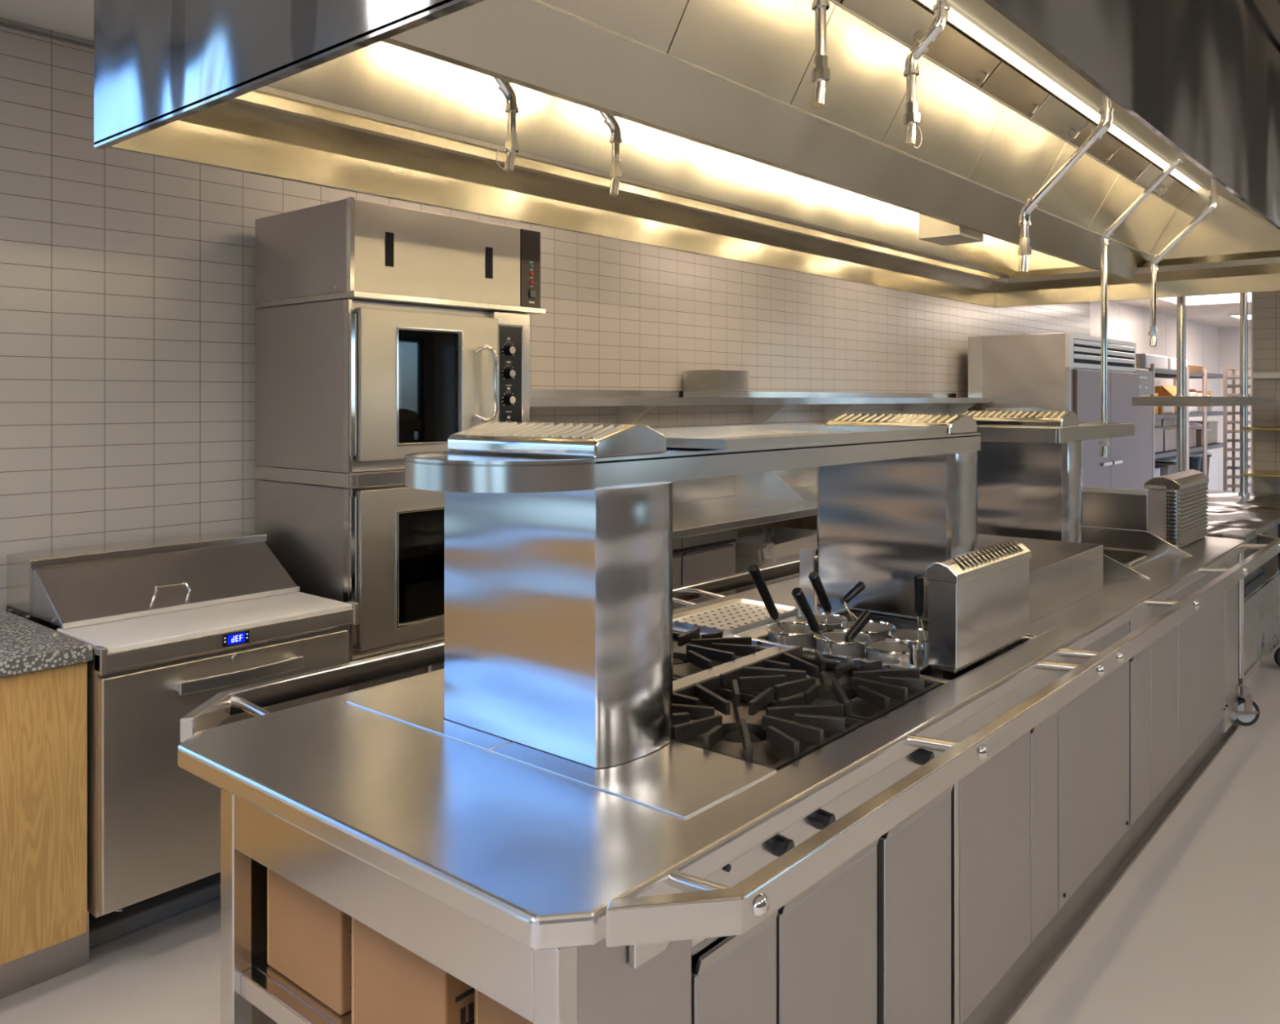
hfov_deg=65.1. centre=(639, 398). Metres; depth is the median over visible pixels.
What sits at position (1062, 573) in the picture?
guard
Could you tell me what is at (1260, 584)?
shelf
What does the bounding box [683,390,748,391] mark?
sheet pan
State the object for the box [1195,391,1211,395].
cardboard box
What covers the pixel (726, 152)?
exhaust hood
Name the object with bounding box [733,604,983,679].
pasta cooker
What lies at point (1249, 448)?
sheet pan
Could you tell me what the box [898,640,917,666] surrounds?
tap
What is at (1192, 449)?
wire shelf
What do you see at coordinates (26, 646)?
countertop
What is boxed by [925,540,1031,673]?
flue riser
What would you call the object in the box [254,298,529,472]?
oven
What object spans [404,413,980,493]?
shelf
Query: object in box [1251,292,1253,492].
trim
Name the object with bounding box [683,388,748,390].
sheet pan
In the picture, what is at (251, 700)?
rail
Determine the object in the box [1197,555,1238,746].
base panel
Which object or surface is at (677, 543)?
base cabinet
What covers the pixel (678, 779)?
cover plate
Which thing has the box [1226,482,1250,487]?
sheet pan
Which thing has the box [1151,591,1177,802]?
base panel
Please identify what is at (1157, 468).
stock pot
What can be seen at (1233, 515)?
wheeled cart
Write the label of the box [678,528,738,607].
base cabinet
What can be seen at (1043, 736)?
base cabinet
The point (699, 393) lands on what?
sheet pan
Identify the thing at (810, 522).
base cabinet
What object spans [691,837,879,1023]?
base cabinet
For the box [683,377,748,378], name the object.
sheet pan
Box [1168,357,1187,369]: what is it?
tub
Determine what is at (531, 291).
rocker switch
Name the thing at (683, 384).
sheet pan
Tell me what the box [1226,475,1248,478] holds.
sheet pan
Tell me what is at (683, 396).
sheet pan
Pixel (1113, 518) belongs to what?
fryer
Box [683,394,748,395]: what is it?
sheet pan
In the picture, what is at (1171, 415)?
wire shelf
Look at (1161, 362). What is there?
tub
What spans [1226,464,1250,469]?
sheet pan
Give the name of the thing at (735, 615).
tray
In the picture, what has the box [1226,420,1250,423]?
sheet pan
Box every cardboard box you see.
[266,867,351,1014]
[351,916,474,1023]
[474,988,533,1023]
[1136,355,1140,368]
[1148,392,1158,413]
[1155,385,1176,413]
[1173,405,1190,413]
[1189,364,1203,372]
[1189,388,1195,391]
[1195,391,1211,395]
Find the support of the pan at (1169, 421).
on the pan at (1170, 433)
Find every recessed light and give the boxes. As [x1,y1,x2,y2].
[1156,292,1251,305]
[1228,312,1251,319]
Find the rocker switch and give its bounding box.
[528,288,535,297]
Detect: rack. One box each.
[1140,363,1187,477]
[1155,367,1205,474]
[1155,368,1222,488]
[1222,366,1251,491]
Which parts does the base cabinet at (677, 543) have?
rail, door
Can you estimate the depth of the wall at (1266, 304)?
7.33 m
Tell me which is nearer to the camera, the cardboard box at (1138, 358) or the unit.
the unit
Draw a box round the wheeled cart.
[1146,489,1279,725]
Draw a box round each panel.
[672,466,817,539]
[983,621,1128,910]
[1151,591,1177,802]
[1177,579,1197,770]
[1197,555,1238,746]
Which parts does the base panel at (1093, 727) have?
panel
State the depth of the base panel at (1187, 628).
4.06 m
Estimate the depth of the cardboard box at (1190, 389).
13.13 m
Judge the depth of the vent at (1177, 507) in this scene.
4.64 m
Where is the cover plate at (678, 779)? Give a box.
[346,675,776,818]
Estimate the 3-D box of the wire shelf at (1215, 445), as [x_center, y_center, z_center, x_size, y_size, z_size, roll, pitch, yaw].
[7.486,0.645,13.673,0.652,0.050,1.292,0,0,40]
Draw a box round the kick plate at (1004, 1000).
[962,721,1238,1023]
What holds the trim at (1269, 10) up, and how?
attached to the wall at (1266, 304)
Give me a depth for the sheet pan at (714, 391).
5.79 m
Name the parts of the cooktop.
burner grate, burner grate, burner grate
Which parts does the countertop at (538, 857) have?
knob, knob, burner control strip, knob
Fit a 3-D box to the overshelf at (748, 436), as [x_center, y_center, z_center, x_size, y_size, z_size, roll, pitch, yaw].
[0.401,0.096,2.772,0.429,0.032,1.158,0,0,40]
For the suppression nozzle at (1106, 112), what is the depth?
2.63 m
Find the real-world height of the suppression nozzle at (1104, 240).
1.373 m
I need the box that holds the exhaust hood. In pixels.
[93,0,1279,307]
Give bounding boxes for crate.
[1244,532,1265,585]
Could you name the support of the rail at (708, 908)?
attached to the countertop at (538, 857)
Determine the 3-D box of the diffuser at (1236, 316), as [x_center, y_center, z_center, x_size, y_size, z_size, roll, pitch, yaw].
[9.635,-1.213,14.258,1.990,0.018,0.940,0,0,40]
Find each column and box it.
[444,481,673,768]
[817,450,977,622]
[977,440,1082,542]
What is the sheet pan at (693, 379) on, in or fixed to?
on the sheet pan at (686, 380)
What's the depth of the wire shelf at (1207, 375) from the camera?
13.64 m
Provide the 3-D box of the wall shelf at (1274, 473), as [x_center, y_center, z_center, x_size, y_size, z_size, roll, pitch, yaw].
[4.677,0.580,6.952,0.810,0.110,0.448,0,0,40]
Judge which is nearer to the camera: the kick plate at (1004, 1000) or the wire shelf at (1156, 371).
the kick plate at (1004, 1000)
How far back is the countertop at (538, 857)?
1.77 m
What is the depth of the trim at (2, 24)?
3.32 m
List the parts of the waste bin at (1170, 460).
lid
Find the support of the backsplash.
attached to the wall at (127, 278)
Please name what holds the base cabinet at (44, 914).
on the floor
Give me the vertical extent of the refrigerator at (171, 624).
1.056 m
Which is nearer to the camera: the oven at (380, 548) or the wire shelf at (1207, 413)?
the oven at (380, 548)
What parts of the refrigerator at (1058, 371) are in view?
door, grille frame, handle, handle, door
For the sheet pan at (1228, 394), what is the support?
in the rack at (1233, 369)
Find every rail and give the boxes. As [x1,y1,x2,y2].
[180,555,817,742]
[605,533,1279,946]
[1252,372,1279,378]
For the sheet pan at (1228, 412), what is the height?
0.035 m
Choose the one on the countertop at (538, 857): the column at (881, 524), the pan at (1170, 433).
the column at (881, 524)
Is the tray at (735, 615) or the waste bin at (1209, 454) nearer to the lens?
the tray at (735, 615)
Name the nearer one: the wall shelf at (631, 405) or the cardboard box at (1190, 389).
the wall shelf at (631, 405)
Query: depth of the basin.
4.52 m
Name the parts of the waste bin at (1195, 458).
lid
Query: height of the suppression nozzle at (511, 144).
0.657 m
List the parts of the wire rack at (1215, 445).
post, post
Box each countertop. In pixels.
[0,608,92,677]
[177,536,1246,950]
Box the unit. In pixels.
[254,196,546,315]
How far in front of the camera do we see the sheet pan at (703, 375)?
5.79 m
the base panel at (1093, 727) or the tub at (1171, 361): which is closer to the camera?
the base panel at (1093, 727)
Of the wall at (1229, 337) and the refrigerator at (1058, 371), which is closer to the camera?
the refrigerator at (1058, 371)
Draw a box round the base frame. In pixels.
[220,788,691,1023]
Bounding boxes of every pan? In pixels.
[683,368,748,371]
[683,370,748,373]
[683,372,748,374]
[683,373,748,376]
[683,375,748,377]
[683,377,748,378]
[683,378,748,380]
[683,380,748,382]
[683,382,748,383]
[683,383,748,385]
[683,385,749,386]
[683,386,748,388]
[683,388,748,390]
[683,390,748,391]
[683,391,748,392]
[683,392,748,394]
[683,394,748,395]
[683,395,748,397]
[1155,418,1162,426]
[1155,426,1166,452]
[1155,462,1176,475]
[1157,417,1176,426]
[1163,426,1176,451]
[1189,420,1218,443]
[1189,426,1199,447]
[1195,427,1212,444]
[1226,374,1250,378]
[1226,384,1250,387]
[1226,393,1250,395]
[1226,411,1250,414]
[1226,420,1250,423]
[1226,429,1250,432]
[1226,438,1250,441]
[1226,447,1250,450]
[1226,455,1250,460]
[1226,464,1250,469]
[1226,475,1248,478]
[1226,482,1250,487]
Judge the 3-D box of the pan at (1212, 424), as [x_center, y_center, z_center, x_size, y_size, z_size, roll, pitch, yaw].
[7.678,0.465,13.890,0.470,0.300,0.620,0,0,40]
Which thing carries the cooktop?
in the countertop at (538, 857)
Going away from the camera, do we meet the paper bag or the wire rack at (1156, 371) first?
the wire rack at (1156, 371)
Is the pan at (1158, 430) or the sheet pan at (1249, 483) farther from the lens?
the sheet pan at (1249, 483)
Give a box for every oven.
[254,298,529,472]
[254,479,444,662]
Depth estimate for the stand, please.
3.66 m
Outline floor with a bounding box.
[0,489,1279,1023]
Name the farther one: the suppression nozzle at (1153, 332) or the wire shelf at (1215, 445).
the wire shelf at (1215, 445)
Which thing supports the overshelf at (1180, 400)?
on the wheeled cart
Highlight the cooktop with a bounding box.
[672,626,944,770]
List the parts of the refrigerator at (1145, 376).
control panel, door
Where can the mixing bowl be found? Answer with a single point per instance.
(1199, 425)
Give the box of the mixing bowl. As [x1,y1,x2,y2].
[1189,421,1202,428]
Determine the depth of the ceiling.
3.28 m
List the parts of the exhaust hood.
panel, panel, ridge panel, sloping panel, ridge panel, ridge panel, ridge panel, handle, ridge panel, handle, handle, ridge panel, panel, ridge panel, panel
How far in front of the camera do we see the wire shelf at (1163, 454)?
11.46 m
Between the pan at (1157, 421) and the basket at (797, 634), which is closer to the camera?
the basket at (797, 634)
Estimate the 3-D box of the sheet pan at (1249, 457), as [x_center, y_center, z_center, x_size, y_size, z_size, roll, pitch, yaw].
[7.680,0.760,12.860,0.162,0.035,0.585,0,0,40]
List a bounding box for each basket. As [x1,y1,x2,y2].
[747,563,820,648]
[768,623,817,648]
[791,587,871,658]
[795,571,848,630]
[840,581,896,639]
[844,609,924,674]
[888,574,942,678]
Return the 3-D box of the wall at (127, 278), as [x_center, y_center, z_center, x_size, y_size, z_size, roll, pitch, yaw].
[1.605,0.187,7.635,0.150,2.826,26.100,0,0,40]
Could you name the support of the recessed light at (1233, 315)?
in the ceiling
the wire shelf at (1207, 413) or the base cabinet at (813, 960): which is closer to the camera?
the base cabinet at (813, 960)
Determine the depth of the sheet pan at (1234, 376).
12.65 m
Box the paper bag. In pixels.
[1197,392,1213,411]
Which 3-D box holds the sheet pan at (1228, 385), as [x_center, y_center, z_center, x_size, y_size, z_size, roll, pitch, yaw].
[7.680,-0.160,12.860,0.162,0.035,0.585,0,0,40]
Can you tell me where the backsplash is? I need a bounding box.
[672,466,817,503]
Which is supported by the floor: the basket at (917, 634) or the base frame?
the base frame
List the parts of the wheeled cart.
plate, leg, brake lever, panel, leg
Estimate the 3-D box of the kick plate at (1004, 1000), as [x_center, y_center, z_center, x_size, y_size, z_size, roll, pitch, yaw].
[1.484,1.536,3.229,0.034,0.128,4.320,0,0,40]
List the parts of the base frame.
leg, panel, leg, panel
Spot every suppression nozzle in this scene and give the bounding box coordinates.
[493,76,519,172]
[594,109,622,195]
[811,0,830,107]
[902,0,949,147]
[1017,93,1114,273]
[1098,157,1182,457]
[1148,178,1218,346]
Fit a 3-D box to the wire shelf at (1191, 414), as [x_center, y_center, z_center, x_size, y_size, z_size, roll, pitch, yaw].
[6.723,0.205,12.779,0.652,0.050,0.942,0,0,40]
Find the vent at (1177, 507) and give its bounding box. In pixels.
[1144,469,1208,547]
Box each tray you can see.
[672,598,797,634]
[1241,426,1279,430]
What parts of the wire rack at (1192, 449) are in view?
post, post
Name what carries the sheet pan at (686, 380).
on the sheet pan at (683, 382)
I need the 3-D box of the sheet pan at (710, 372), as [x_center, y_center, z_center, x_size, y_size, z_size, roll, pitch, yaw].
[0.449,-0.144,5.910,0.270,0.006,0.284,0,0,40]
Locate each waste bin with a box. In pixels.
[1155,456,1176,463]
[1173,452,1202,471]
[1195,450,1211,488]
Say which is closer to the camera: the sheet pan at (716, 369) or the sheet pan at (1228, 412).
the sheet pan at (716, 369)
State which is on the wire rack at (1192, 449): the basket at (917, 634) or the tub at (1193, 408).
the tub at (1193, 408)
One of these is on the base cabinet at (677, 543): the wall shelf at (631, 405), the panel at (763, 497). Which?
the panel at (763, 497)
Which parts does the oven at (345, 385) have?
frame, door, handle, frame, knob, knob, knob, control panel, panel trim, knob, knob, knob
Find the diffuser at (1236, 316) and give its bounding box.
[1235,315,1251,319]
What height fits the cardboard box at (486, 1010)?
0.219 m
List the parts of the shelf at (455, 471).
vent cap, vent cap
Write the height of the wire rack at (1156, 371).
1.980 m
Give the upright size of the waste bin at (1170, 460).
0.560 m
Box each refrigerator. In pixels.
[6,529,359,919]
[968,332,1138,489]
[1133,368,1152,492]
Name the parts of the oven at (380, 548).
frame, door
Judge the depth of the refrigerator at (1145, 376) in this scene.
10.17 m
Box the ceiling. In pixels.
[0,0,1251,328]
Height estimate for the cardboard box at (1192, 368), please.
0.101 m
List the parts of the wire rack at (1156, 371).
post, post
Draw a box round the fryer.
[1082,486,1192,578]
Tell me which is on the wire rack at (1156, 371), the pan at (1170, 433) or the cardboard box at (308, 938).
the pan at (1170, 433)
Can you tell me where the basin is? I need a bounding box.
[1102,546,1164,568]
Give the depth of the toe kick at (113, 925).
3.06 m
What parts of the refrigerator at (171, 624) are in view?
lid, handle, drawer, handle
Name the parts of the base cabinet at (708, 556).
door, rail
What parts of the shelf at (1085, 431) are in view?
vent cap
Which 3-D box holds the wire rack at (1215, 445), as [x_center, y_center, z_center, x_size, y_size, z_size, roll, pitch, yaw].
[7.486,0.610,13.673,0.679,1.980,1.319,0,0,40]
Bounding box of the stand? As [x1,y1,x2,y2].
[352,639,444,672]
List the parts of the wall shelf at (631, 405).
shelf plate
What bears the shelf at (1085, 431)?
on the column at (1026, 490)
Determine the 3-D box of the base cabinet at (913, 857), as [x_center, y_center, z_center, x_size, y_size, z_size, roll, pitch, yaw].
[0.261,1.103,2.482,0.936,0.733,0.361,0,0,40]
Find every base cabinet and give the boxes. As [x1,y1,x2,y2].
[0,661,88,999]
[672,537,683,609]
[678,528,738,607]
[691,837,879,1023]
[735,514,817,593]
[876,785,953,1023]
[1030,670,1060,942]
[1128,607,1152,825]
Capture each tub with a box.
[735,526,817,582]
[1136,353,1168,368]
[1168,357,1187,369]
[1189,391,1197,412]
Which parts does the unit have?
slot handle, panel, slot handle, control panel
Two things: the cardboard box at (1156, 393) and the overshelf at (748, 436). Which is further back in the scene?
the cardboard box at (1156, 393)
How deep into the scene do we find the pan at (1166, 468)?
11.93 m
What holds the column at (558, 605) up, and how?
on the cover plate at (678, 779)
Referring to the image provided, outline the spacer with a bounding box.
[255,465,404,488]
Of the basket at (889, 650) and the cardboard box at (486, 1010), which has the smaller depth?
the cardboard box at (486, 1010)
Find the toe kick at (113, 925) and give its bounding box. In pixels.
[88,871,220,948]
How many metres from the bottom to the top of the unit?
0.343 m
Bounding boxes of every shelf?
[252,949,351,1023]
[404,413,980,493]
[529,389,990,424]
[959,407,1134,443]
[1140,368,1176,375]
[1155,371,1204,377]
[1155,373,1222,378]
[1155,413,1176,418]
[1155,448,1176,458]
[1189,412,1204,417]
[1189,446,1204,453]
[1195,411,1222,415]
[1195,442,1222,449]
[1241,469,1279,477]
[1244,555,1279,599]
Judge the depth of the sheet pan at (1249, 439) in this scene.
12.65 m
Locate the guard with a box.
[800,533,1102,622]
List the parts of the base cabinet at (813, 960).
door, door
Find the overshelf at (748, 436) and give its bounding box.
[653,422,946,449]
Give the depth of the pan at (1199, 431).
13.16 m
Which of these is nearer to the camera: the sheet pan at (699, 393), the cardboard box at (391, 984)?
the cardboard box at (391, 984)
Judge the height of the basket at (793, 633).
0.378 m
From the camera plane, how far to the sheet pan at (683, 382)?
5.82 m
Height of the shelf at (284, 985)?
0.015 m
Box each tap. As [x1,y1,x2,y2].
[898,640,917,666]
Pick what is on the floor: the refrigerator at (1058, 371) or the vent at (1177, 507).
the refrigerator at (1058, 371)
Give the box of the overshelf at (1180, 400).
[1132,292,1275,495]
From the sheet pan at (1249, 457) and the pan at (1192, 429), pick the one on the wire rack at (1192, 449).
the pan at (1192, 429)
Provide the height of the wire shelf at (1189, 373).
0.050 m
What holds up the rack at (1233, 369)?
on the floor
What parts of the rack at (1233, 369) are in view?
post, post, frame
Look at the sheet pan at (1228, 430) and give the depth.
12.65 m
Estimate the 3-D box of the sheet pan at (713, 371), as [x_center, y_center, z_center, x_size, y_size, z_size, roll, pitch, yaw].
[0.450,-0.153,5.912,0.270,0.006,0.284,0,0,40]
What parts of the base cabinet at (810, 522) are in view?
shelf plate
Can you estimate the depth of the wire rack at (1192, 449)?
12.84 m
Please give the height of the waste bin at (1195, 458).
0.580 m
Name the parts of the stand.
frame, leg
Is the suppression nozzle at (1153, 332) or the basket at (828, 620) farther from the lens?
the suppression nozzle at (1153, 332)
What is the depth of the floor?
2.92 m
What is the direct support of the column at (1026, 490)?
on the countertop at (538, 857)
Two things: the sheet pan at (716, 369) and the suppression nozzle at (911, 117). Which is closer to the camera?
the suppression nozzle at (911, 117)
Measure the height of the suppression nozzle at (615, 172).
0.657 m
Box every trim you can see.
[0,21,93,48]
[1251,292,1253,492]
[1253,0,1279,44]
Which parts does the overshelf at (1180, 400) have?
post, post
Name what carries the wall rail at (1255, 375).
attached to the wall at (1266, 304)
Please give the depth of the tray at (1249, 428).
6.98 m
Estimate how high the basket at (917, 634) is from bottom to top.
0.334 m
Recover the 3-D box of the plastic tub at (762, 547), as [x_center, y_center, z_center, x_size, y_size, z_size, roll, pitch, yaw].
[0.720,0.880,5.713,0.459,0.227,0.647,0,0,40]
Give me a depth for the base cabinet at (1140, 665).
3.52 m
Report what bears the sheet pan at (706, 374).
on the sheet pan at (703, 375)
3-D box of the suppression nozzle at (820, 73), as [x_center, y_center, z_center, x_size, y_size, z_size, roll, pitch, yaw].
[0.367,-0.782,1.864,0.097,0.477,0.038,0,0,15]
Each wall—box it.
[0,17,1219,692]
[1219,326,1251,491]
[1253,290,1279,537]
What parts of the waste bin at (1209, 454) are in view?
lid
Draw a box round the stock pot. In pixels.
[1155,466,1160,476]
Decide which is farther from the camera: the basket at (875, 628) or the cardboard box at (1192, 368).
the cardboard box at (1192, 368)
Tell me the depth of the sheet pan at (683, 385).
5.87 m
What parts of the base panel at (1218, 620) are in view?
panel, post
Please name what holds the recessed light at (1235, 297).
in the ceiling
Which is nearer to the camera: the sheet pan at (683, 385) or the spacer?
the spacer

